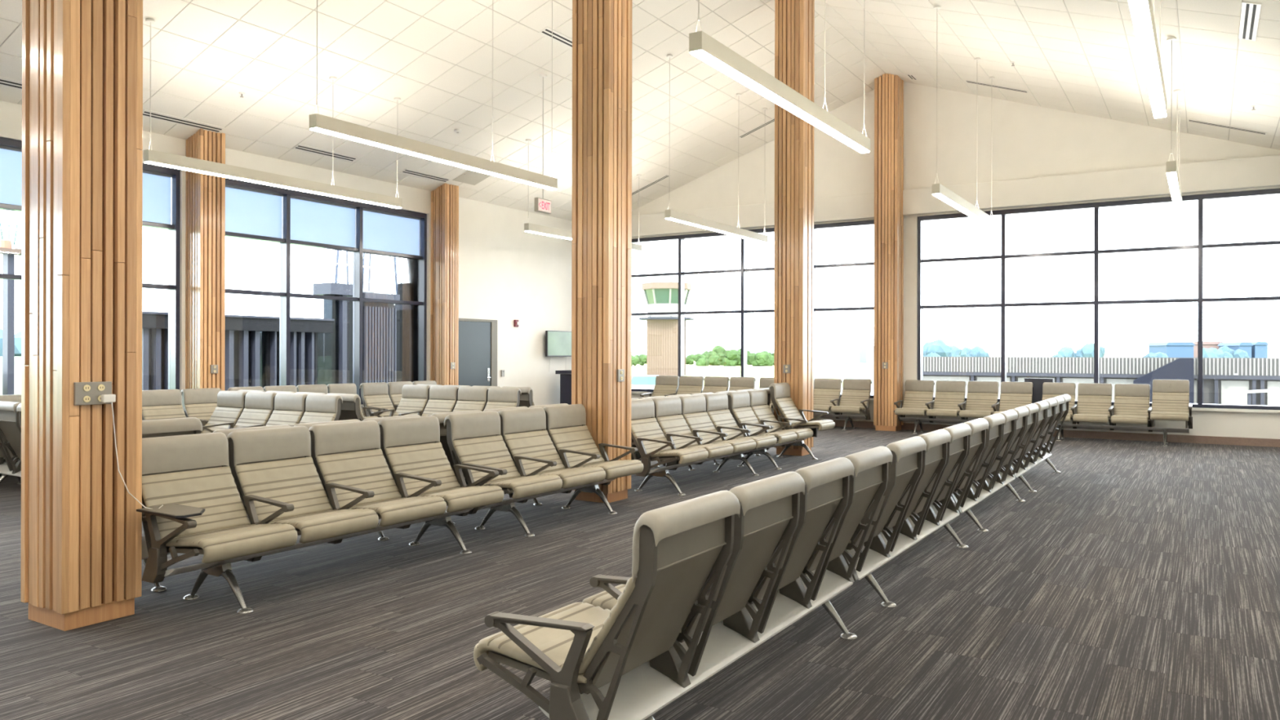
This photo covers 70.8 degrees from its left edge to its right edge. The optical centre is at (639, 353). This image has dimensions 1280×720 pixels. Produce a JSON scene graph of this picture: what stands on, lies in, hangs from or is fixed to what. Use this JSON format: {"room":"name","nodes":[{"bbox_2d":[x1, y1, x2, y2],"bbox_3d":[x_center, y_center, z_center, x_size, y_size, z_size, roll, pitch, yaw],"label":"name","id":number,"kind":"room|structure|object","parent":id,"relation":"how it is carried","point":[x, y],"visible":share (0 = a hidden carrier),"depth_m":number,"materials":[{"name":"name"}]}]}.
{"room":"airport terminal","nodes":[
{"label":"airport terminal","id":0,"kind":"room"},
{"bbox_2d":[0,100,572,416],"bbox_3d":[-7.361,-0.816,11.843,0.280,4.599,24.200,0,0,32],"label":"wall","id":1,"kind":"structure","parent":0,"point":[508,273],"depth_m":18.66,"materials":[{"name":"paint"}]},
{"bbox_2d":[0,137,180,389],"bbox_3d":[-7.858,-0.877,11.062,0.190,3.520,4.450,0,0,32],"label":"window","id":2,"kind":"structure","parent":1,"relation":"in","point":[161,184],"depth_m":12.77,"materials":[{"name":"clear glass"}]},
{"bbox_2d":[0,148,22,205],"bbox_3d":[-7.877,-2.186,11.076,0.003,0.672,1.396,0,0,32],"label":"roller shade","id":3,"kind":"object","parent":2,"relation":"attached to","point":[11,159],"depth_m":11.18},
{"bbox_2d":[142,173,170,224],"bbox_3d":[-7.092,-2.185,12.322,0.003,0.672,1.361,0,0,32],"label":"roller shade","id":4,"kind":"object","parent":2,"relation":"attached to","point":[156,186],"depth_m":12.73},
{"bbox_2d":[224,177,426,404],"bbox_3d":[-5.256,-0.872,15.197,0.190,3.520,4.320,0,0,32],"label":"window","id":5,"kind":"structure","parent":1,"relation":"in","point":[286,217],"depth_m":15.46,"materials":[{"name":"clear glass"}]},
{"bbox_2d":[225,186,281,238],"bbox_3d":[-6.070,-2.182,13.947,0.003,0.672,1.191,0,0,32],"label":"roller shade","id":6,"kind":"object","parent":5,"relation":"attached to","point":[251,211],"depth_m":14.02,"materials":[{"name":"fabric"}]},
{"bbox_2d":[290,198,355,247],"bbox_3d":[-5.336,-2.181,15.113,0.003,0.672,1.376,0,0,32],"label":"roller shade","id":7,"kind":"object","parent":5,"relation":"attached to","point":[312,220],"depth_m":15.11,"materials":[{"name":"fabric"}]},
{"bbox_2d":[363,210,419,255],"bbox_3d":[-4.541,-2.179,16.376,0.003,0.672,1.421,0,0,32],"label":"roller shade","id":8,"kind":"object","parent":5,"relation":"attached to","point":[383,231],"depth_m":16.38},
{"bbox_2d":[458,318,497,386],"bbox_3d":[-3.251,0.403,18.033,0.086,2.180,1.200,0,0,32],"label":"door","id":9,"kind":"structure","parent":1,"relation":"in","point":[477,338],"depth_m":18.07,"materials":[{"name":"metal"}]},
{"bbox_2d":[545,330,571,365],"bbox_3d":[-1.837,-0.046,20.216,0.152,0.906,0.980,0,0,32],"label":"wall screen","id":10,"kind":"object","parent":1,"relation":"attached to","point":[557,344],"visible":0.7,"depth_m":20.09,"materials":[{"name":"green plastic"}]},
{"bbox_2d":[0,426,1279,719],"bbox_3d":[-1.272,1.647,7.888,14.850,0.300,24.600,0,0,32],"label":"floor","id":11,"kind":"structure","parent":0,"point":[1138,580],"depth_m":5.13,"materials":[{"name":"carpet"}]},
{"bbox_2d":[0,400,21,483],"bbox_3d":[-6.051,0.991,9.350,2.500,0.991,0.797,0,0,32],"label":"seating","id":12,"kind":"object","parent":11,"relation":"on","point":[10,411],"visible":0.11,"depth_m":9.40,"materials":[{"name":"beige leather"}]},
{"bbox_2d":[0,394,21,484],"bbox_3d":[-7.729,0.987,9.667,0.797,0.991,2.490,0,0,32],"label":"seating","id":13,"kind":"object","parent":11,"relation":"on","point":[13,397],"visible":0.03,"depth_m":10.65,"materials":[{"name":"beige leather"}]},
{"bbox_2d":[21,0,142,631],"bbox_3d":[-3.146,-1.989,5.094,0.481,6.964,0.431,0,0,32],"label":"wood column","id":14,"kind":"structure","parent":11,"relation":"on","point":[82,60],"depth_m":4.95,"materials":[{"name":"brown wood"}]},
{"bbox_2d":[73,381,111,405],"bbox_3d":[-2.998,0.218,4.927,0.032,0.124,0.192,0,0,32],"label":"outlet plate","id":15,"kind":"object","parent":14,"relation":"attached to","point":[85,393],"depth_m":4.91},
{"bbox_2d":[100,394,163,509],"bbox_3d":[-2.843,0.559,5.040,0.306,0.665,0.050,0,0,-41],"label":"charger","id":16,"kind":"object","parent":14,"relation":"attached to","point":[111,398],"visible":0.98,"depth_m":4.97,"materials":[{"name":"white plastic"}]},
{"bbox_2d":[142,387,221,426],"bbox_3d":[-6.397,0.990,11.783,0.797,0.991,2.490,0,0,32],"label":"seating","id":17,"kind":"object","parent":11,"relation":"on","point":[201,404],"visible":0.1,"depth_m":12.37,"materials":[{"name":"beige leather"}]},
{"bbox_2d":[185,128,225,390],"bbox_3d":[-6.257,-0.849,12.967,0.390,4.670,0.381,0,0,32],"label":"wall column","id":18,"kind":"structure","parent":11,"relation":"on","point":[205,202],"depth_m":12.85,"materials":[{"name":"brown wood"}]},
{"bbox_2d":[199,390,342,433],"bbox_3d":[-4.790,0.994,11.119,2.490,0.991,0.797,0,0,32],"label":"seating","id":19,"kind":"object","parent":11,"relation":"on","point":[234,409],"visible":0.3,"depth_m":11.34,"materials":[{"name":"beige leather"}]},
{"bbox_2d":[142,414,420,591],"bbox_3d":[-2.801,0.956,6.614,0.930,1.076,2.565,0,0,32],"label":"seating","id":20,"kind":"object","parent":11,"relation":"on","point":[188,425],"visible":0.05,"depth_m":5.80,"materials":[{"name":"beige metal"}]},
{"bbox_2d":[238,390,364,421],"bbox_3d":[-4.278,0.995,11.933,2.490,0.991,0.797,0,0,32],"label":"seating","id":21,"kind":"object","parent":11,"relation":"on","point":[351,405],"visible":0.06,"depth_m":11.10,"materials":[{"name":"beige leather"}]},
{"bbox_2d":[227,382,383,418],"bbox_3d":[-5.080,0.993,13.875,0.797,0.991,2.385,0,0,32],"label":"seating","id":22,"kind":"object","parent":11,"relation":"on","point":[348,388],"visible":0.14,"depth_m":14.35,"materials":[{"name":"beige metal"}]},
{"bbox_2d":[136,415,504,613],"bbox_3d":[-2.040,1.000,6.109,0.797,0.991,2.590,0,0,32],"label":"seating","id":23,"kind":"object","parent":11,"relation":"on","point":[202,511],"visible":0.96,"depth_m":5.86,"materials":[{"name":"leather"}]},
{"bbox_2d":[136,503,204,518],"bbox_3d":[-2.612,0.887,5.070,0.420,0.014,0.220,0,0,32],"label":"tray","id":24,"kind":"object","parent":23,"relation":"on","point":[168,511],"depth_m":5.04,"materials":[{"name":"black plastic"}]},
{"bbox_2d":[360,380,436,417],"bbox_3d":[-3.942,0.996,15.684,0.797,0.991,1.810,0,0,32],"label":"seating","id":25,"kind":"object","parent":11,"relation":"on","point":[385,396],"visible":0.23,"depth_m":15.41,"materials":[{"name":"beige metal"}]},
{"bbox_2d":[430,182,458,385],"bbox_3d":[-3.692,-0.843,17.042,0.390,4.670,0.370,0,0,32],"label":"wall column","id":26,"kind":"structure","parent":11,"relation":"on","point":[444,333],"depth_m":16.92,"materials":[{"name":"brown wood"}]},
{"bbox_2d":[371,384,520,417],"bbox_3d":[-2.959,0.998,13.511,2.480,0.991,0.797,0,0,32],"label":"seating","id":27,"kind":"object","parent":11,"relation":"on","point":[420,400],"visible":0.38,"depth_m":13.79,"materials":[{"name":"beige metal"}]},
{"bbox_2d":[417,384,534,407],"bbox_3d":[-2.447,0.999,14.325,2.480,0.991,0.797,0,0,32],"label":"seating","id":28,"kind":"object","parent":11,"relation":"on","point":[526,393],"visible":0.05,"depth_m":13.47,"materials":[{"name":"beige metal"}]},
{"bbox_2d":[431,403,568,524],"bbox_3d":[-1.535,1.001,8.548,0.797,0.991,1.995,0,0,32],"label":"seating","id":29,"kind":"object","parent":11,"relation":"on","point":[441,416],"visible":0.02,"depth_m":7.86,"materials":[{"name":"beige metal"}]},
{"bbox_2d":[444,404,643,537],"bbox_3d":[-0.797,1.003,8.084,0.797,0.991,1.995,0,0,32],"label":"seating","id":30,"kind":"object","parent":11,"relation":"on","point":[535,452],"visible":0.97,"depth_m":7.97,"materials":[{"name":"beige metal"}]},
{"bbox_2d":[555,369,571,404],"bbox_3d":[-1.357,0.937,20.054,0.560,1.120,1.000,0,0,32],"label":"lectern","id":31,"kind":"object","parent":11,"relation":"on","point":[565,375],"visible":0.13,"depth_m":19.73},
{"bbox_2d":[571,0,631,502],"bbox_3d":[-0.381,-1.983,9.253,0.481,6.965,0.429,0,0,32],"label":"wood column","id":32,"kind":"structure","parent":11,"relation":"on","point":[602,240],"depth_m":9.10,"materials":[{"name":"brown wood"}]},
{"bbox_2d":[631,392,713,471],"bbox_3d":[0.016,1.004,11.013,0.797,0.991,2.520,0,0,32],"label":"seating","id":33,"kind":"object","parent":11,"relation":"on","point":[637,454],"visible":0.03,"depth_m":10.92,"materials":[{"name":"beige metal"}]},
{"bbox_2d":[473,445,893,719],"bbox_3d":[0.394,1.005,4.123,0.797,0.991,2.620,0,0,32],"label":"seating","id":34,"kind":"object","parent":11,"relation":"on","point":[717,575],"visible":1,"depth_m":3.43,"materials":[{"name":"leather"}]},
{"bbox_2d":[640,375,755,397],"bbox_3d":[1.244,1.007,19.739,2.580,0.991,0.797,0,0,32],"label":"seating","id":35,"kind":"object","parent":11,"relation":"on","point":[665,385],"visible":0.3,"depth_m":20.04,"materials":[{"name":"beige leather"}]},
{"bbox_2d":[631,392,777,495],"bbox_3d":[0.754,1.006,10.548,0.797,0.991,2.520,0,0,32],"label":"seating","id":36,"kind":"object","parent":11,"relation":"on","point":[680,431],"visible":0.95,"depth_m":10.34,"materials":[{"name":"leather"}]},
{"bbox_2d":[726,382,835,469],"bbox_3d":[1.955,0.966,12.370,0.920,1.076,1.820,0,0,32],"label":"seating","id":37,"kind":"object","parent":11,"relation":"on","point":[750,406],"visible":0.86,"depth_m":12.44,"materials":[{"name":"leather"}]},
{"bbox_2d":[773,0,814,456],"bbox_3d":[2.301,-1.974,13.449,0.459,6.959,0.451,0,0,32],"label":"wood column","id":38,"kind":"structure","parent":11,"relation":"on","point":[794,20],"depth_m":13.29,"materials":[{"name":"brown wood"}]},
{"bbox_2d":[759,377,871,430],"bbox_3d":[3.420,1.012,18.370,2.520,0.991,0.797,0,0,32],"label":"seating","id":39,"kind":"object","parent":11,"relation":"on","point":[855,393],"visible":0.52,"depth_m":18.12,"materials":[{"name":"leather"}]},
{"bbox_2d":[873,73,903,431],"bbox_3d":[4.886,-1.970,17.688,0.459,6.962,0.451,0,0,32],"label":"wood column","id":40,"kind":"structure","parent":11,"relation":"on","point":[888,331],"depth_m":17.54,"materials":[{"name":"brown wood"}]},
{"bbox_2d":[842,417,989,607],"bbox_3d":[1.790,1.008,6.340,0.797,0.991,2.580,0,0,32],"label":"seating","id":41,"kind":"object","parent":11,"relation":"on","point":[924,473],"visible":0.7,"depth_m":5.91,"materials":[{"name":"leather"}]},
{"bbox_2d":[893,379,1033,433],"bbox_3d":[6.005,1.018,16.742,2.410,0.991,0.797,0,0,32],"label":"seating","id":42,"kind":"object","parent":11,"relation":"on","point":[982,397],"visible":0.82,"depth_m":16.87,"materials":[{"name":"leather"}]},
{"bbox_2d":[951,403,1039,532],"bbox_3d":[3.153,1.011,8.506,0.797,0.991,2.500,0,0,32],"label":"seating","id":43,"kind":"object","parent":11,"relation":"on","point":[1007,429],"visible":0.48,"depth_m":8.22,"materials":[{"name":"leather"}]},
{"bbox_2d":[1024,377,1053,403],"bbox_3d":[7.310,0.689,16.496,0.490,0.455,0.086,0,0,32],"label":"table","id":44,"kind":"object","parent":11,"relation":"on","point":[1037,384],"visible":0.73,"depth_m":16.47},
{"bbox_2d":[1010,394,1071,492],"bbox_3d":[4.522,1.014,10.681,0.797,0.991,2.600,0,0,32],"label":"seating","id":45,"kind":"object","parent":11,"relation":"on","point":[1051,411],"visible":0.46,"depth_m":10.45,"materials":[{"name":"leather"}]},
{"bbox_2d":[1041,379,1192,446],"bbox_3d":[8.064,0.980,15.397,2.385,1.076,0.927,0,0,32],"label":"seating","id":46,"kind":"object","parent":11,"relation":"on","point":[1170,397],"visible":0.87,"depth_m":15.39,"materials":[{"name":"leather"}]},
{"bbox_2d":[0,0,1279,221],"bbox_3d":[-1.245,-4.349,7.909,14.650,2.748,24.450,0,0,32],"label":"ceiling","id":47,"kind":"structure","parent":0,"point":[435,56],"depth_m":13.27,"materials":[{"name":"white tile"}]},
{"bbox_2d":[0,76,22,90],"bbox_3d":[-7.564,-3.197,10.496,0.163,0.063,1.100,0,0,32],"label":"ceiling vent","id":48,"kind":"object","parent":47,"relation":"in","point":[4,82],"visible":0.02,"depth_m":10.66,"materials":[{"name":"white plastic"}]},
{"bbox_2d":[142,109,224,133],"bbox_3d":[-6.316,-3.201,12.441,0.163,0.063,1.150,0,0,32],"label":"ceiling vent","id":49,"kind":"object","parent":47,"relation":"in","point":[155,115],"visible":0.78,"depth_m":12.41,"materials":[{"name":"white metal"}]},
{"bbox_2d":[143,18,402,208],"bbox_3d":[-4.598,-2.985,11.832,0.104,1.640,3.800,0,0,32],"label":"pendant light","id":50,"kind":"object","parent":47,"relation":"hanging from","point":[150,157],"visible":0.97,"depth_m":11.42,"materials":[{"name":"metal"}]},
{"bbox_2d":[144,160,401,208],"bbox_3d":[-4.600,-2.171,11.832,0.092,0.012,3.788,0,0,32],"label":"diffuser","id":51,"kind":"object","parent":50,"relation":"attached to","point":[162,163],"depth_m":11.56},
{"bbox_2d":[292,143,358,162],"bbox_3d":[-5.028,-3.208,14.430,0.163,0.063,1.150,0,0,32],"label":"ceiling vent","id":52,"kind":"object","parent":47,"relation":"in","point":[300,147],"visible":1,"depth_m":14.39,"materials":[{"name":"white metal"}]},
{"bbox_2d":[400,168,450,182],"bbox_3d":[-3.864,-3.209,16.261,0.163,0.063,1.100,0,0,32],"label":"ceiling vent","id":53,"kind":"object","parent":47,"relation":"in","point":[409,171],"visible":1,"depth_m":16.23,"materials":[{"name":"white metal"}]},
{"bbox_2d":[309,0,557,190],"bbox_3d":[-2.143,-3.474,10.287,0.104,2.629,3.800,0,0,32],"label":"pendant light","id":54,"kind":"object","parent":47,"relation":"hanging from","point":[318,122],"visible":1,"depth_m":9.95,"materials":[{"name":"metal"}]},
{"bbox_2d":[310,127,556,190],"bbox_3d":[-2.146,-2.166,10.287,0.092,0.012,3.788,0,0,32],"label":"diffuser","id":55,"kind":"object","parent":54,"relation":"attached to","point":[329,131],"depth_m":9.95,"materials":[{"name":"plastic"}]},
{"bbox_2d":[452,169,490,185],"bbox_3d":[-3.103,-3.319,16.870,0.550,0.191,0.600,0,0,32],"label":"access panel","id":56,"kind":"object","parent":47,"relation":"attached to","point":[471,177],"visible":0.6,"depth_m":16.89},
{"bbox_2d":[534,73,551,213],"bbox_3d":[-1.501,-3.244,13.935,0.120,2.132,0.340,0,0,32],"label":"exit sign","id":57,"kind":"object","parent":47,"relation":"hanging from","point":[541,205],"visible":1,"depth_m":13.93,"materials":[{"name":"white plastic"}]},
{"bbox_2d":[538,26,572,48],"bbox_3d":[-1.051,-4.567,13.216,0.163,0.063,1.200,0,0,32],"label":"ceiling vent","id":58,"kind":"object","parent":47,"relation":"in","point":[557,37],"visible":0.56,"depth_m":12.98,"materials":[{"name":"white metal"}]},
{"bbox_2d":[524,138,642,252],"bbox_3d":[-1.003,-2.977,17.544,0.104,1.640,3.780,0,0,32],"label":"pendant light","id":59,"kind":"object","parent":47,"relation":"hanging from","point":[530,228],"visible":0.66,"depth_m":16.49,"materials":[{"name":"metal"}]},
{"bbox_2d":[524,231,641,252],"bbox_3d":[-1.004,-2.163,17.544,0.092,0.012,3.768,0,0,32],"label":"diffuser","id":60,"kind":"object","parent":59,"relation":"attached to","point":[543,233],"depth_m":16.65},
{"bbox_2d":[664,54,768,243],"bbox_3d":[1.453,-3.466,15.999,0.104,2.629,3.780,0,0,32],"label":"pendant light","id":61,"kind":"object","parent":47,"relation":"hanging from","point":[671,215],"visible":1,"depth_m":15.78,"materials":[{"name":"metal"}]},
{"bbox_2d":[665,217,767,243],"bbox_3d":[1.450,-2.158,15.999,0.092,0.012,3.768,0,0,32],"label":"diffuser","id":62,"kind":"object","parent":61,"relation":"attached to","point":[683,220],"depth_m":15.82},
{"bbox_2d":[688,0,870,153],"bbox_3d":[1.411,-3.432,8.049,0.104,2.561,3.800,0,0,32],"label":"pendant light","id":63,"kind":"object","parent":47,"relation":"hanging from","point":[704,47],"visible":1,"depth_m":7.58,"materials":[{"name":"metal"}]},
{"bbox_2d":[689,49,869,153],"bbox_3d":[1.409,-2.158,8.049,0.092,0.012,3.788,0,0,32],"label":"diffuser","id":64,"kind":"object","parent":63,"relation":"attached to","point":[708,56],"depth_m":7.58,"materials":[{"name":"plastic"}]},
{"bbox_2d":[932,4,995,227],"bbox_3d":[5.007,-3.424,13.762,0.104,2.561,3.780,0,0,32],"label":"pendant light","id":65,"kind":"object","parent":47,"relation":"hanging from","point":[940,191],"visible":1,"depth_m":13.26,"materials":[{"name":"metal"}]},
{"bbox_2d":[932,193,995,227],"bbox_3d":[5.004,-2.150,13.762,0.092,0.012,3.768,0,0,32],"label":"diffuser","id":66,"kind":"object","parent":65,"relation":"attached to","point":[945,197],"depth_m":13.48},
{"bbox_2d":[964,80,1028,93],"bbox_3d":[6.298,-4.718,15.905,1.043,0.363,0.170,0,0,32],"label":"ceiling vent","id":67,"kind":"object","parent":47,"relation":"in","point":[966,81],"visible":1,"depth_m":15.88,"materials":[{"name":"white metal"}]},
{"bbox_2d":[1128,0,1167,118],"bbox_3d":[3.729,-2.960,6.590,0.104,1.626,3.800,0,0,32],"label":"pendant light","id":68,"kind":"object","parent":47,"relation":"hanging from","point":[1142,14],"visible":1,"depth_m":6.50,"materials":[{"name":"metal"}]},
{"bbox_2d":[1165,36,1182,215],"bbox_3d":[7.325,-2.952,12.302,0.104,1.626,3.780,0,0,32],"label":"pendant light","id":69,"kind":"object","parent":47,"relation":"hanging from","point":[1171,167],"visible":1,"depth_m":11.54,"materials":[{"name":"metal"}]},
{"bbox_2d":[1166,172,1182,215],"bbox_3d":[7.323,-2.145,12.302,0.092,0.012,3.768,0,0,32],"label":"diffuser","id":70,"kind":"object","parent":69,"relation":"attached to","point":[1172,178],"depth_m":11.95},
{"bbox_2d":[1187,118,1266,134],"bbox_3d":[9.181,-3.549,14.089,1.043,0.363,0.170,0,0,32],"label":"ceiling vent","id":71,"kind":"object","parent":47,"relation":"in","point":[1188,119],"visible":1,"depth_m":14.06,"materials":[{"name":"white plastic"}]},
{"bbox_2d":[1238,1,1261,40],"bbox_3d":[6.465,-3.514,9.548,0.163,0.063,1.220,0,0,32],"label":"ceiling vent","id":72,"kind":"object","parent":47,"relation":"in","point":[1251,11],"visible":1,"depth_m":9.49,"materials":[{"name":"white plastic"}]},
{"bbox_2d":[631,81,1279,439],"bbox_3d":[5.122,-1.999,18.107,14.730,7.020,0.300,0,0,32],"label":"wall","id":73,"kind":"structure","parent":0,"point":[1012,140],"depth_m":17.24,"materials":[{"name":"paint"}]},
{"bbox_2d":[631,220,874,398],"bbox_3d":[2.222,-0.900,19.925,6.230,3.610,0.190,0,0,32],"label":"window","id":74,"kind":"structure","parent":73,"relation":"in","point":[681,238],"depth_m":19.89,"materials":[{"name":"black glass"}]},
{"bbox_2d":[631,192,874,237],"bbox_3d":[1.914,-2.973,19.850,6.880,0.485,0.170,0,0,32],"label":"bulkhead","id":75,"kind":"object","parent":73,"relation":"attached to","point":[857,206],"visible":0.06,"depth_m":19.44,"materials":[{"name":"paint"}]},
{"bbox_2d":[631,391,1279,413],"bbox_3d":[5.072,0.934,17.963,14.250,0.045,0.190,0,0,32],"label":"ledge","id":76,"kind":"object","parent":73,"relation":"attached to","point":[632,392],"depth_m":14.93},
{"bbox_2d":[813,419,1279,447],"bbox_3d":[5.063,1.446,17.950,14.250,0.130,0.020,0,0,32],"label":"baseboard","id":77,"kind":"structure","parent":73,"relation":"attached to","point":[926,427],"depth_m":15.66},
{"bbox_2d":[902,154,1279,215],"bbox_3d":[8.139,-2.960,15.932,6.910,0.485,0.170,0,0,32],"label":"bulkhead","id":78,"kind":"object","parent":73,"relation":"attached to","point":[1264,171],"visible":1,"depth_m":15.82,"materials":[{"name":"paint"}]},
{"bbox_2d":[917,188,1279,409],"bbox_3d":[8.189,-0.887,16.169,6.290,3.610,0.190,0,0,32],"label":"window","id":79,"kind":"structure","parent":73,"relation":"in","point":[1200,198],"depth_m":16.11,"materials":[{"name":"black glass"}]},
{"label":"outside","id":80,"kind":"structure","parent":0,"visible":0},
{"bbox_2d":[702,384,873,395],"bbox_3d":[57.698,5.037,63.522,210.000,0.020,131.000,0,0,32],"label":"apron","id":81,"kind":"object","parent":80,"point":[872,385],"depth_m":124.39,"materials":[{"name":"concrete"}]},
{"bbox_2d":[631,374,658,388],"bbox_3d":[0.608,3.726,104.960,4.400,2.350,2.080,0,0,0],"label":"van","id":82,"kind":"object","parent":81,"relation":"on","point":[643,381],"visible":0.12,"depth_m":103.96,"materials":[{"name":"white metal"}]},
{"bbox_2d":[923,356,1279,405],"bbox_3d":[53.544,2.708,87.419,51.100,4.620,14.983,0,0,32],"label":"building","id":83,"kind":"structure","parent":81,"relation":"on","point":[1225,380],"depth_m":84.93,"materials":[{"name":"metal"}]},
{"bbox_2d":[1133,357,1194,403],"bbox_3d":[47.164,2.704,81.084,4.650,4.600,3.302,0,0,32],"label":"slate wing","id":84,"kind":"object","parent":81,"relation":"on","point":[1182,368],"visible":0.28,"depth_m":79.69},
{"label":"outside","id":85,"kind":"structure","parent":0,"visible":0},
{"bbox_2d":[0,356,639,395],"bbox_3d":[-17.891,2.511,41.980,21.000,4.700,40.000,0,0,32],"label":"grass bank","id":86,"kind":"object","parent":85,"point":[17,390],"visible":0.08,"depth_m":32.61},
{"bbox_2d":[0,328,21,356],"bbox_3d":[-25.459,-0.168,46.894,3.644,2.842,40.218,0,0,32],"label":"hedge","id":87,"kind":"object","parent":86,"relation":"on","point":[18,335],"visible":0.02,"depth_m":40.85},
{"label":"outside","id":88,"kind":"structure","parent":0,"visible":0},
{"bbox_2d":[631,356,873,387],"bbox_3d":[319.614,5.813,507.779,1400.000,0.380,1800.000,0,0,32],"label":"grass field","id":89,"kind":"structure","parent":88,"point":[826,367],"depth_m":266.25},
{"bbox_2d":[0,222,21,395],"bbox_3d":[-10.581,1.351,15.107,0.400,7.052,0.480,0,0,32],"label":"mast","id":90,"kind":"object","parent":89,"relation":"on","point":[8,253],"visible":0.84,"depth_m":15.04,"materials":[{"name":"grey metal"}]},
{"bbox_2d":[0,240,21,248],"bbox_3d":[-10.564,-1.813,15.123,0.180,0.140,0.357,0,0,32],"label":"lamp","id":91,"kind":"object","parent":90,"relation":"on","point":[3,243],"depth_m":15.02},
{"bbox_2d":[313,282,352,385],"bbox_3d":[-6.875,1.660,20.434,0.600,6.450,0.851,0,0,32],"label":"block","id":92,"kind":"object","parent":89,"relation":"on","point":[338,344],"visible":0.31,"depth_m":20.32,"materials":[{"name":"grey concrete"}]},
{"bbox_2d":[332,249,342,283],"bbox_3d":[-7.177,1.083,21.266,0.300,7.602,0.332,0,0,32],"label":"lattice mast","id":93,"kind":"object","parent":89,"relation":"on","point":[336,252],"visible":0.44,"depth_m":21.25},
{"bbox_2d":[362,253,374,293],"bbox_3d":[-6.705,1.085,22.014,0.300,7.601,0.325,0,0,32],"label":"lattice mast","id":94,"kind":"object","parent":89,"relation":"on","point":[366,267],"visible":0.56,"depth_m":22.00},
{"bbox_2d":[346,292,399,382],"bbox_3d":[-6.368,1.736,21.426,0.700,6.300,1.058,0,0,32],"label":"block","id":95,"kind":"object","parent":89,"relation":"on","point":[379,319],"visible":0.32,"depth_m":21.27,"materials":[{"name":"metal"}]},
{"bbox_2d":[389,256,402,305],"bbox_3d":[-6.189,1.085,22.835,0.300,7.602,0.515,0,0,32],"label":"lattice mast","id":96,"kind":"object","parent":89,"relation":"on","point":[390,257],"visible":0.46,"depth_m":22.80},
{"bbox_2d":[394,283,405,382],"bbox_3d":[-5.706,1.577,22.383,0.600,6.620,0.602,0,0,32],"label":"pier","id":97,"kind":"structure","parent":89,"relation":"on","point":[401,348],"depth_m":22.18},
{"bbox_2d":[639,275,693,376],"bbox_3d":[5.922,-6.187,200.110,11.456,22.200,11.456,0,0,15],"label":"control tower","id":98,"kind":"structure","parent":89,"relation":"on","point":[662,331],"depth_m":196.56,"materials":[{"name":"beige concrete"}]},
{"bbox_2d":[702,350,721,365],"bbox_3d":[28.491,2.162,364.666,8.242,6.706,6.909,0,0,32],"label":"tree","id":99,"kind":"object","parent":89,"relation":"on","point":[712,356],"visible":0.73,"depth_m":362.68,"materials":[{"name":"green plant"}]},
{"bbox_2d":[718,349,740,366],"bbox_3d":[35.289,2.170,352.162,8.423,7.656,7.955,0,0,32],"label":"tree","id":100,"kind":"object","parent":89,"relation":"on","point":[731,357],"visible":0.98,"depth_m":349.30,"materials":[{"name":"green plant"}]},
{"bbox_2d":[746,351,768,366],"bbox_3d":[46.059,2.373,350.313,8.362,6.292,5.420,0,0,32],"label":"tree","id":101,"kind":"object","parent":89,"relation":"on","point":[758,359],"visible":0.99,"depth_m":348.61,"materials":[{"name":"green plant"}]},
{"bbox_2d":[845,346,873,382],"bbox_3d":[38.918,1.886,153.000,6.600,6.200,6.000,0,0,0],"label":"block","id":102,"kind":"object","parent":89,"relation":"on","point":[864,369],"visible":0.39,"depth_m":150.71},
{"bbox_2d":[923,338,961,356],"bbox_3d":[64.995,0.987,194.798,8.904,8.112,7.767,0,0,32],"label":"tree","id":103,"kind":"object","parent":89,"relation":"on","point":[939,346],"visible":0.48,"depth_m":192.05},
{"bbox_2d":[962,345,989,356],"bbox_3d":[75.628,2.037,205.392,8.223,7.644,6.666,0,0,32],"label":"tree","id":104,"kind":"object","parent":89,"relation":"on","point":[977,351],"visible":0.28,"depth_m":203.64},
{"bbox_2d":[1052,342,1105,357],"bbox_3d":[92.836,1.436,190.546,10.001,7.336,7.006,0,0,32],"label":"tree","id":105,"kind":"object","parent":89,"relation":"on","point":[1087,350],"visible":0.23,"depth_m":189.12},
{"bbox_2d":[1146,342,1195,357],"bbox_3d":[137.997,1.204,234.000,7.600,8.000,8.600,0,0,0],"label":"building","id":106,"kind":"structure","parent":89,"relation":"on","point":[1172,349],"depth_m":230.03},
{"bbox_2d":[1185,341,1222,357],"bbox_3d":[151.464,1.033,244.000,8.600,8.400,8.600,0,0,0],"label":"building","id":107,"kind":"structure","parent":89,"relation":"on","point":[1207,344],"depth_m":240.01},
{"bbox_2d":[1202,347,1233,357],"bbox_3d":[134.809,2.344,209.732,8.457,7.394,6.856,0,0,32],"label":"tree","id":108,"kind":"object","parent":89,"relation":"on","point":[1211,352],"visible":0.17,"depth_m":208.37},
{"bbox_2d":[1218,346,1248,357],"bbox_3d":[140.229,2.016,215.247,9.571,7.653,6.825,0,0,32],"label":"tree","id":109,"kind":"object","parent":89,"relation":"on","point":[1238,353],"visible":0.26,"depth_m":212.84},
{"bbox_2d":[1217,342,1253,357],"bbox_3d":[154.694,1.240,234.000,3.800,8.000,8.600,0,0,0],"label":"building","id":110,"kind":"structure","parent":89,"relation":"on","point":[1246,347],"depth_m":230.03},
{"bbox_2d":[1235,342,1269,357],"bbox_3d":[158.783,1.149,234.000,3.800,8.200,8.600,0,0,0],"label":"building","id":111,"kind":"structure","parent":89,"relation":"on","point":[1259,349],"depth_m":230.03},
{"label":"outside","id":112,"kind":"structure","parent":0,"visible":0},
{"bbox_2d":[746,348,859,356],"bbox_3d":[266.595,-1.514,1705.033,444.252,14.000,536.364,0,0,32],"label":"hill","id":113,"kind":"structure","parent":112,"point":[818,353],"depth_m":1617.89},
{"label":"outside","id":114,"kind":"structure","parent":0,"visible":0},
{"bbox_2d":[142,311,334,391],"bbox_3d":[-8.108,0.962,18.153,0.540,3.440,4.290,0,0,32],"label":"neighbour wing","id":115,"kind":"object","parent":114,"point":[251,354],"visible":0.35,"depth_m":18.34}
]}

